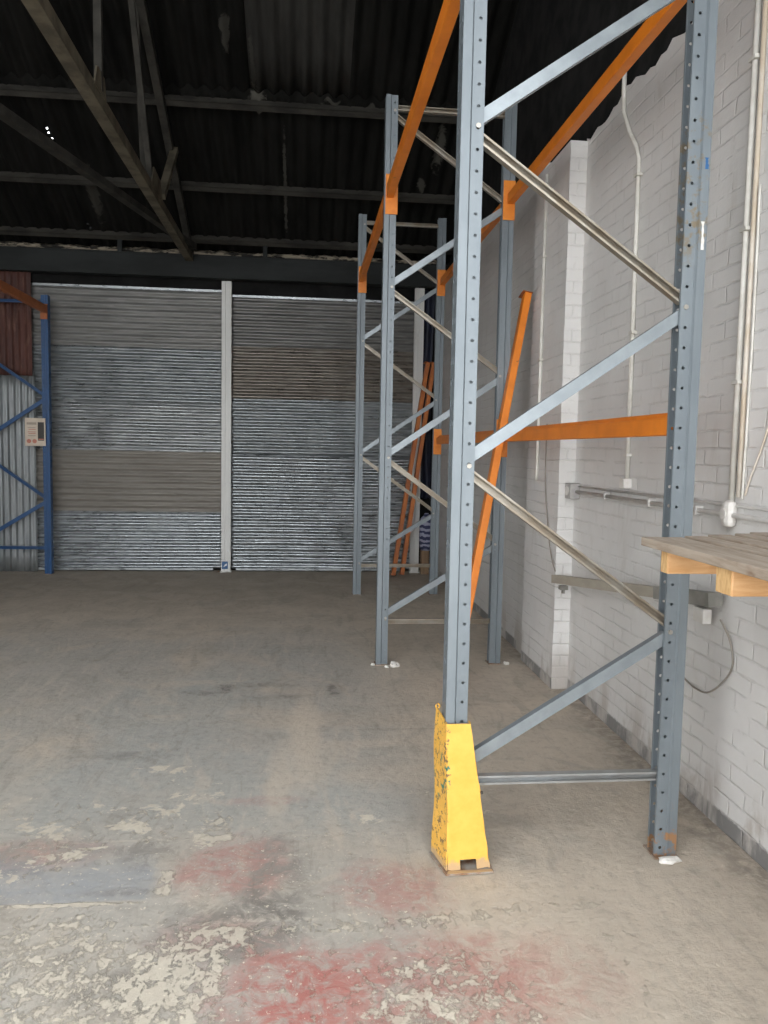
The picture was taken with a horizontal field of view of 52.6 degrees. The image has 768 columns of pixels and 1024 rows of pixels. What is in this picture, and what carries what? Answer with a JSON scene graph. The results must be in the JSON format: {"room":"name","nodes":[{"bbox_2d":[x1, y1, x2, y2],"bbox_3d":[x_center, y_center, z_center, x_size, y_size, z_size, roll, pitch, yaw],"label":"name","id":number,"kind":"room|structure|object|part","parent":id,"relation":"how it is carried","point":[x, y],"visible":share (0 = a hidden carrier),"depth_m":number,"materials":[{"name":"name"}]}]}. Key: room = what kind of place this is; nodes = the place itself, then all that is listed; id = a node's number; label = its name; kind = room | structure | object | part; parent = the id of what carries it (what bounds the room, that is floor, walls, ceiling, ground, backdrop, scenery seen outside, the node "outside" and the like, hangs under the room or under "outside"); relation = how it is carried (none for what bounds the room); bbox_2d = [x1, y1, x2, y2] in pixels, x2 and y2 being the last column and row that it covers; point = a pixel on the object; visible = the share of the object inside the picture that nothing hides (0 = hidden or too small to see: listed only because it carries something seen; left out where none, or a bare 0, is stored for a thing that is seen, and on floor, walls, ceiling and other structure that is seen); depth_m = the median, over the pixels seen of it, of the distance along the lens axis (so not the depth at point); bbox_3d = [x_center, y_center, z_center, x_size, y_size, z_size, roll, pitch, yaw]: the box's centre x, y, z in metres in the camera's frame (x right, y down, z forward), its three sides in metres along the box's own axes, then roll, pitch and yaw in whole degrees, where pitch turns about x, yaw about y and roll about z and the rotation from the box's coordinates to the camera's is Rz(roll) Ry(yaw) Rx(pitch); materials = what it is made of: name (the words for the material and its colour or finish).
{"room":"warehouse","nodes":[
{"label":"warehouse","id":0,"kind":"room"},
{"bbox_2d":[0,0,518,264],"bbox_3d":[-2.049,-4.854,4.029,7.449,4.518,11.188,1,5,-6],"label":"ceiling","id":1,"kind":"structure","parent":0,"point":[357,53],"depth_m":7.64,"materials":[{"name":"black metal"}]},
{"bbox_2d":[87,223,448,569],"bbox_3d":[-2.523,-1.573,9.771,6.944,4.600,0.230,1,5,-6],"label":"wall","id":2,"kind":"structure","parent":0,"point":[423,509],"depth_m":10.02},
{"bbox_2d":[31,273,221,570],"bbox_3d":[-3.129,-1.145,9.535,2.300,3.738,0.143,1,5,-6],"label":"door","id":3,"kind":"structure","parent":2,"relation":"in","point":[136,362],"depth_m":9.52,"materials":[{"name":"silver metal"}]},
{"bbox_3d":[-3.108,-2.706,9.395,2.280,0.027,0.075,1,5,-6],"label":"rail","id":4,"kind":"part","parent":3,"relation":"part of","materials":[{"name":"silver metal"}]},
{"bbox_3d":[-3.104,-2.342,9.418,2.300,0.727,0.031,1,5,-6],"label":"slat panel","id":5,"kind":"part","parent":3,"relation":"part of","materials":[{"name":"grey metal"}]},
{"bbox_3d":[-3.115,-1.667,9.460,2.300,0.674,0.034,1,5,-6],"label":"slat panel","id":6,"kind":"part","parent":3,"relation":"part of","materials":[{"name":"grey metal"}]},
{"bbox_3d":[-3.128,-1.043,9.521,2.300,0.632,0.033,1,5,-6],"label":"slat panel","id":7,"kind":"part","parent":3,"relation":"part of","materials":[{"name":"silver metal"}]},
{"bbox_3d":[-3.140,-0.379,9.561,2.300,0.747,0.023,1,5,-6],"label":"slat panel","id":8,"kind":"part","parent":3,"relation":"part of","materials":[{"name":"beige metal"}]},
{"bbox_3d":[-3.154,0.334,9.630,2.300,0.730,0.030,1,5,-6],"label":"slat panel","id":9,"kind":"part","parent":3,"relation":"part of","materials":[{"name":"grey metal"}]},
{"bbox_2d":[231,281,414,570],"bbox_3d":[-0.756,-1.120,9.779,2.330,3.738,0.143,1,5,-6],"label":"door","id":10,"kind":"structure","parent":2,"relation":"in","point":[294,345],"depth_m":9.74,"materials":[{"name":"silver metal"}]},
{"bbox_3d":[-0.781,0.375,9.865,2.330,0.717,0.041,1,5,-6],"label":"slat panel","id":11,"kind":"part","parent":10,"relation":"part of","materials":[{"name":"silver metal"}]},
{"bbox_3d":[-0.767,-0.332,9.797,2.330,0.758,0.042,1,5,-6],"label":"slat panel","id":12,"kind":"part","parent":10,"relation":"part of","materials":[{"name":"silver metal"}]},
{"bbox_3d":[-0.755,-1.051,9.762,2.330,0.734,0.030,1,5,-6],"label":"slat panel","id":13,"kind":"part","parent":10,"relation":"part of","materials":[{"name":"grey metal"}]},
{"bbox_3d":[-0.731,-2.631,9.643,2.260,0.027,0.075,1,5,-6],"label":"rail","id":14,"kind":"part","parent":10,"relation":"part of","materials":[{"name":"silver metal"}]},
{"bbox_3d":[-0.742,-1.710,9.698,2.330,0.640,0.036,1,5,-6],"label":"slat panel","id":15,"kind":"part","parent":10,"relation":"part of","materials":[{"name":"grey metal"}]},
{"bbox_3d":[-0.732,-2.317,9.662,2.330,0.624,0.029,1,5,-6],"label":"slat panel","id":16,"kind":"part","parent":10,"relation":"part of","materials":[{"name":"grey metal"}]},
{"bbox_2d":[0,570,767,1023],"bbox_3d":[-2.133,1.294,4.695,7.344,0.300,10.935,1,5,-6],"label":"floor","id":17,"kind":"structure","parent":0,"point":[216,807],"depth_m":3.10,"materials":[{"name":"concrete"}]},
{"bbox_2d":[0,371,37,571],"bbox_3d":[-5.072,-0.490,9.301,1.761,2.420,0.026,1,5,-6],"label":"corrugated wall","id":18,"kind":"structure","parent":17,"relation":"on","point":[16,498],"depth_m":9.38,"materials":[{"name":"grey metal"}]},
{"bbox_2d":[0,295,53,573],"bbox_3d":[-4.402,-0.898,9.160,0.935,3.280,0.104,1,5,-6],"label":"frame","id":19,"kind":"object","parent":17,"relation":"on","point":[48,547],"visible":0.98,"depth_m":9.19,"materials":[{"name":"blue paint"}]},
{"bbox_2d":[0,280,48,318],"bbox_3d":[-3.825,-2.228,7.752,0.081,0.175,2.695,1,5,-6],"label":"beam","id":20,"kind":"structure","parent":19,"relation":"attached to","point":[5,288],"depth_m":8.35,"materials":[{"name":"orange metal"}]},
{"bbox_2d":[25,418,45,445],"bbox_3d":[-4.095,-0.940,9.129,0.230,0.326,0.014,1,5,-6],"label":"notice board","id":21,"kind":"object","parent":19,"relation":"attached to","point":[35,428],"visible":1,"depth_m":9.13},
{"bbox_3d":[-4.029,-0.946,9.131,0.070,0.215,0.002,1,5,-6],"label":"dark panel","id":22,"kind":"part","parent":21,"relation":"part of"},
{"bbox_2d":[220,281,231,571],"bbox_3d":[-1.943,-1.025,9.584,0.136,3.560,0.095,1,5,-6],"label":"guide","id":23,"kind":"object","parent":17,"relation":"on","point":[226,391],"visible":1,"depth_m":9.56,"materials":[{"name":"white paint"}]},
{"bbox_2d":[389,661,399,667],"bbox_3d":[0.076,1.095,5.600,0.075,0.036,0.055,1,5,-6],"label":"lump","id":24,"kind":"object","parent":17,"relation":"on","point":[393,664],"visible":1,"depth_m":5.59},
{"bbox_2d":[352,214,446,594],"bbox_3d":[0.156,-1.092,8.265,0.935,3.980,0.104,1,5,-6],"label":"frame","id":25,"kind":"object","parent":17,"relation":"on","point":[363,229],"visible":0.93,"depth_m":8.24,"materials":[{"name":"grey paint"}]},
{"bbox_2d":[389,361,430,575],"bbox_3d":[0.317,-0.535,9.569,0.614,2.634,0.148,-2,6,-38],"label":"beam","id":26,"kind":"structure","parent":17,"relation":"on","point":[427,364],"depth_m":9.52,"materials":[{"name":"orange metal"}]},
{"bbox_2d":[397,362,433,574],"bbox_3d":[0.407,-0.537,9.618,0.558,2.631,0.148,-2,6,-36],"label":"beam","id":27,"kind":"structure","parent":17,"relation":"on","point":[431,374],"depth_m":9.57,"materials":[{"name":"orange metal"}]},
{"bbox_2d":[408,288,424,572],"bbox_3d":[0.413,-1.005,9.826,0.134,3.570,0.095,1,5,-6],"label":"guide","id":28,"kind":"object","parent":17,"relation":"on","point":[419,292],"visible":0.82,"depth_m":9.77,"materials":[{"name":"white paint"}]},
{"bbox_2d":[420,550,428,573],"bbox_3d":[0.513,0.634,9.865,0.100,0.300,0.120,1,5,-6],"label":"timber offcut","id":29,"kind":"object","parent":17,"relation":"on","point":[424,555],"visible":0.9,"depth_m":9.80,"materials":[{"name":"brown wood"}]},
{"bbox_2d":[419,513,429,550],"bbox_3d":[0.542,0.249,9.861,0.193,0.470,0.194,1,5,-6],"label":"sack","id":30,"kind":"object","parent":29,"relation":"on","point":[424,529],"visible":0.58,"depth_m":9.78,"materials":[{"name":"fabric"}]},
{"bbox_2d":[374,94,517,665],"bbox_3d":[0.432,-0.873,5.557,0.935,3.980,0.104,1,5,-6],"label":"frame","id":31,"kind":"object","parent":17,"relation":"on","point":[392,118],"visible":0.88,"depth_m":5.53,"materials":[{"name":"grey paint"}]},
{"bbox_2d":[358,195,383,292],"bbox_3d":[-0.089,-2.307,6.764,0.085,0.270,2.746,1,5,-6],"label":"beam","id":32,"kind":"structure","parent":31,"relation":"attached to","point":[378,226],"depth_m":6.86,"materials":[{"name":"orange metal"}]},
{"bbox_3d":[-0.021,1.103,5.671,0.100,0.006,0.104,1,5,-6],"label":"plate","id":33,"kind":"part","parent":31,"relation":"part of","materials":[{"name":"grey metal"}]},
{"bbox_2d":[433,429,493,454],"bbox_3d":[0.704,-0.643,6.980,0.085,0.270,2.746,1,5,-6],"label":"beam","id":34,"kind":"structure","parent":31,"relation":"attached to","point":[439,439],"depth_m":7.92,"materials":[{"name":"orange metal"}]},
{"bbox_2d":[437,204,499,295],"bbox_3d":[0.736,-2.299,6.849,0.085,0.270,2.746,1,5,-6],"label":"beam","id":35,"kind":"structure","parent":31,"relation":"attached to","point":[444,276],"depth_m":7.74,"materials":[{"name":"orange metal"}]},
{"bbox_3d":[0.810,1.112,5.756,0.100,0.006,0.104,1,5,-6],"label":"plate","id":36,"kind":"part","parent":31,"relation":"part of","materials":[{"name":"grey metal"}]},
{"bbox_2d":[428,703,493,875],"bbox_3d":[0.292,1.031,2.917,0.220,0.587,0.190,1,5,-6],"label":"guard","id":37,"kind":"object","parent":17,"relation":"on","point":[458,830],"visible":1,"depth_m":2.87,"materials":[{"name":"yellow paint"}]},
{"bbox_3d":[0.288,1.321,2.927,0.220,0.007,0.165,1,5,-6],"label":"foot plate","id":38,"kind":"part","parent":37,"relation":"part of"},
{"bbox_2d":[470,290,532,618],"bbox_3d":[0.741,-0.226,5.412,0.143,2.695,0.920,5,6,40],"label":"beam","id":39,"kind":"structure","parent":17,"relation":"on","point":[525,295],"depth_m":5.42,"materials":[{"name":"orange metal"}]},
{"bbox_2d":[442,0,718,862],"bbox_3d":[0.708,-0.653,2.849,0.935,3.980,0.104,1,5,-6],"label":"frame","id":40,"kind":"object","parent":17,"relation":"on","point":[669,642],"visible":0.91,"depth_m":2.85,"materials":[{"name":"grey paint"}]},
{"bbox_2d":[385,0,459,214],"bbox_3d":[0.187,-2.088,4.057,0.085,0.270,2.746,1,5,-6],"label":"beam","id":41,"kind":"structure","parent":40,"relation":"attached to","point":[450,9],"depth_m":3.82,"materials":[{"name":"orange metal"}]},
{"bbox_2d":[496,413,672,456],"bbox_3d":[0.980,-0.424,4.272,0.085,0.270,2.746,1,5,-6],"label":"beam","id":42,"kind":"structure","parent":40,"relation":"attached to","point":[652,425],"depth_m":3.72,"materials":[{"name":"orange metal"}]},
{"bbox_2d":[503,0,693,219],"bbox_3d":[1.011,-2.079,4.141,0.085,0.270,2.746,1,5,-6],"label":"beam","id":43,"kind":"structure","parent":40,"relation":"attached to","point":[652,27],"depth_m":3.80,"materials":[{"name":"orange metal"}]},
{"bbox_3d":[1.085,1.331,3.049,0.100,0.006,0.104,1,5,-6],"label":"plate","id":44,"kind":"part","parent":40,"relation":"part of","materials":[{"name":"grey metal"}]},
{"bbox_2d":[658,856,681,864],"bbox_3d":[1.096,1.329,2.973,0.097,0.022,0.046,1,5,-6],"label":"lump","id":45,"kind":"object","parent":17,"relation":"on","point":[671,860],"visible":1,"depth_m":2.96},
{"bbox_3d":[1.282,0.883,1.326,0.520,1.180,0.690,1,5,-6],"label":"trestle","id":46,"kind":"object","parent":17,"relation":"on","visible":0},
{"bbox_2d":[641,532,767,596],"bbox_3d":[1.203,0.202,1.773,0.560,0.104,2.000,1,5,-6],"label":"pallet","id":47,"kind":"object","parent":46,"relation":"on","point":[739,562],"visible":1,"depth_m":2.23,"materials":[{"name":"brown wood"}]},
{"bbox_2d":[449,0,692,266],"bbox_3d":[1.503,-4.610,4.537,0.230,4.951,10.835,1,5,-6],"label":"ceiling","id":48,"kind":"structure","parent":0,"point":[543,32],"depth_m":5.67,"materials":[{"name":"black metal"}]},
{"bbox_2d":[438,0,767,871],"bbox_3d":[1.357,-0.643,4.843,0.411,3.669,10.835,1,5,-6],"label":"wall","id":49,"kind":"structure","parent":0,"point":[563,639],"depth_m":4.15,"materials":[{"name":"white brick"}]},
{"bbox_2d":[534,174,548,480],"bbox_3d":[1.091,-1.262,5.385,0.028,2.092,0.050,1,5,-6],"label":"conduit pipe","id":50,"kind":"object","parent":49,"relation":"attached to","point":[544,255],"visible":0.74,"depth_m":5.37,"materials":[{"name":"white plastic"}]},
{"bbox_2d":[545,424,555,571],"bbox_3d":[1.105,-0.106,5.123,0.018,0.954,0.359,1,5,-2],"label":"loose cable","id":51,"kind":"object","parent":49,"relation":"attached to","point":[546,424],"visible":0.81,"depth_m":5.26,"materials":[{"name":"grey rubber"}]},
{"bbox_2d":[565,483,579,498],"bbox_3d":[1.206,-0.136,4.990,0.072,0.100,0.105,1,5,-6],"label":"junction box","id":52,"kind":"object","parent":49,"relation":"attached to","point":[570,488],"visible":0.98,"depth_m":4.94,"materials":[{"name":"white plastic"}]},
{"bbox_3d":[1.174,-0.136,4.986,0.007,0.060,0.059,1,5,-6],"label":"lid","id":53,"kind":"part","parent":52,"relation":"part of","materials":[{"name":"white plastic"}]},
{"bbox_2d":[619,72,642,487],"bbox_3d":[1.310,-1.279,4.228,0.045,2.288,0.310,1,5,-6],"label":"conduit pipe","id":54,"kind":"object","parent":49,"relation":"attached to","point":[625,482],"visible":0.98,"depth_m":4.14,"materials":[{"name":"white plastic"}]},
{"bbox_2d":[551,575,721,623],"bbox_3d":[1.247,0.420,4.095,0.093,0.320,1.788,0,5,-9],"label":"cable trunking","id":55,"kind":"object","parent":49,"relation":"attached to","point":[701,614],"visible":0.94,"depth_m":3.68,"materials":[{"name":"grey metal"}]},
{"bbox_2d":[575,490,767,523],"bbox_3d":[1.419,0.021,3.071,0.037,0.040,3.800,1,5,-6],"label":"conduit pipe","id":56,"kind":"object","parent":49,"relation":"attached to","point":[698,510],"visible":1,"depth_m":3.76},
{"bbox_2d":[578,486,767,511],"bbox_3d":[1.429,-0.018,3.058,0.011,0.029,3.780,1,5,-6],"label":"conduit pipe","id":57,"kind":"object","parent":49,"relation":"attached to","point":[610,490],"visible":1,"depth_m":3.78,"materials":[{"name":"grey metal"}]},
{"bbox_2d":[685,619,733,692],"bbox_3d":[1.376,0.608,3.371,0.038,0.366,0.454,1,5,-6],"label":"loose cable","id":58,"kind":"object","parent":49,"relation":"attached to","point":[729,639],"visible":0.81,"depth_m":3.18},
{"bbox_2d":[719,500,736,526],"bbox_3d":[1.401,0.007,3.162,0.055,0.110,0.063,1,5,-6],"label":"junction box","id":59,"kind":"object","parent":49,"relation":"attached to","point":[728,507],"visible":0.99,"depth_m":3.14,"materials":[{"name":"white plastic"}]},
{"bbox_3d":[1.376,0.007,3.158,0.005,0.044,0.043,1,5,-6],"label":"lid","id":60,"kind":"part","parent":59,"relation":"part of","materials":[{"name":"white plastic"}]},
{"bbox_2d":[728,0,761,501],"bbox_3d":[1.433,-1.069,3.083,0.030,2.120,0.049,1,5,-6],"label":"conduit pipe","id":61,"kind":"object","parent":49,"relation":"attached to","point":[754,59],"visible":0.98,"depth_m":3.08,"materials":[{"name":"white plastic"}]},
{"bbox_2d":[741,184,761,498],"bbox_3d":[1.439,-0.657,3.044,0.011,1.215,0.018,1,5,-6],"label":"conduit pipe","id":62,"kind":"object","parent":49,"relation":"attached to","point":[760,185],"visible":1,"depth_m":3.04,"materials":[{"name":"white plastic"}]},
{"bbox_2d":[736,0,767,496],"bbox_3d":[1.443,-1.091,3.038,0.020,2.070,0.020,1,5,-6],"label":"conduit pipe","id":63,"kind":"object","parent":49,"relation":"attached to","point":[765,2],"visible":1,"depth_m":3.04,"materials":[{"name":"white plastic"}]},
{"bbox_2d":[744,426,767,495],"bbox_3d":[1.446,-0.330,2.929,0.008,0.553,0.257,1,5,-6],"label":"loose cable","id":64,"kind":"object","parent":49,"relation":"attached to","point":[766,432],"visible":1,"depth_m":3.00,"materials":[{"name":"white plastic"}]},
{"bbox_3d":[-5.550,-3.021,3.947,0.300,8.291,10.835,1,5,-6],"label":"wall","id":65,"kind":"structure","parent":0,"visible":0},
{"bbox_2d":[0,239,436,288],"bbox_3d":[-2.590,-3.023,9.288,6.682,0.425,0.140,1,5,-6],"label":"steel beam","id":66,"kind":"structure","parent":65,"relation":"attached to","point":[121,263],"depth_m":9.28,"materials":[{"name":"grey metal"}]},
{"bbox_2d":[0,271,31,375],"bbox_3d":[-5.049,-2.263,9.135,1.736,1.260,0.026,1,5,-6],"label":"sheet","id":67,"kind":"object","parent":66,"relation":"attached to","point":[15,318],"visible":0.81,"depth_m":9.21,"materials":[{"name":"red metal"}]},
{"bbox_2d":[21,0,193,260],"bbox_3d":[-1.759,-4.744,4.025,0.148,4.346,10.460,1,5,-6],"label":"roof truss","id":68,"kind":"object","parent":66,"relation":"on","point":[92,90],"visible":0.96,"depth_m":6.24,"materials":[{"name":"metal"}]},
{"bbox_2d":[0,103,196,249],"bbox_3d":[-2.664,-2.787,5.427,0.075,0.065,7.143,2,5,7],"label":"brace","id":69,"kind":"object","parent":68,"relation":"attached to","point":[7,116],"visible":1,"depth_m":6.38,"materials":[{"name":"metal"}]},
{"bbox_3d":[-1.839,-2.780,5.033,0.012,0.140,0.300,1,5,-6],"label":"gusset plate","id":70,"kind":"part","parent":68,"relation":"part of","materials":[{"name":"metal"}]},
{"bbox_3d":[-2.036,-2.952,6.965,0.012,0.170,0.500,1,5,-6],"label":"gusset plate","id":71,"kind":"part","parent":68,"relation":"part of","materials":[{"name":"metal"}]},
{"bbox_2d":[0,226,452,254],"bbox_3d":[-2.528,-3.246,9.197,6.782,0.091,0.067,1,5,-6],"label":"purlin","id":72,"kind":"structure","parent":68,"relation":"on","point":[4,230],"depth_m":9.23,"materials":[{"name":"grey metal"}]},
{"bbox_2d":[0,171,454,204],"bbox_3d":[-2.442,-3.545,8.400,6.782,0.091,0.067,1,5,-6],"label":"purlin","id":73,"kind":"structure","parent":68,"relation":"on","point":[4,175],"depth_m":8.49,"materials":[{"name":"grey metal"}]},
{"bbox_2d":[0,84,488,125],"bbox_3d":[-2.334,-3.937,7.386,6.782,0.091,0.067,1,5,-6],"label":"purlin","id":74,"kind":"structure","parent":68,"relation":"on","point":[10,89],"depth_m":7.46,"materials":[{"name":"grey metal"}]},
{"bbox_2d":[420,289,434,498],"bbox_3d":[0.546,-1.476,9.854,0.157,2.634,0.058,1,5,-6],"label":"tarpaulin","id":75,"kind":"object","parent":66,"relation":"hanging from","point":[429,303],"visible":0.56,"depth_m":9.84,"materials":[{"name":"black plastic"}]}
]}

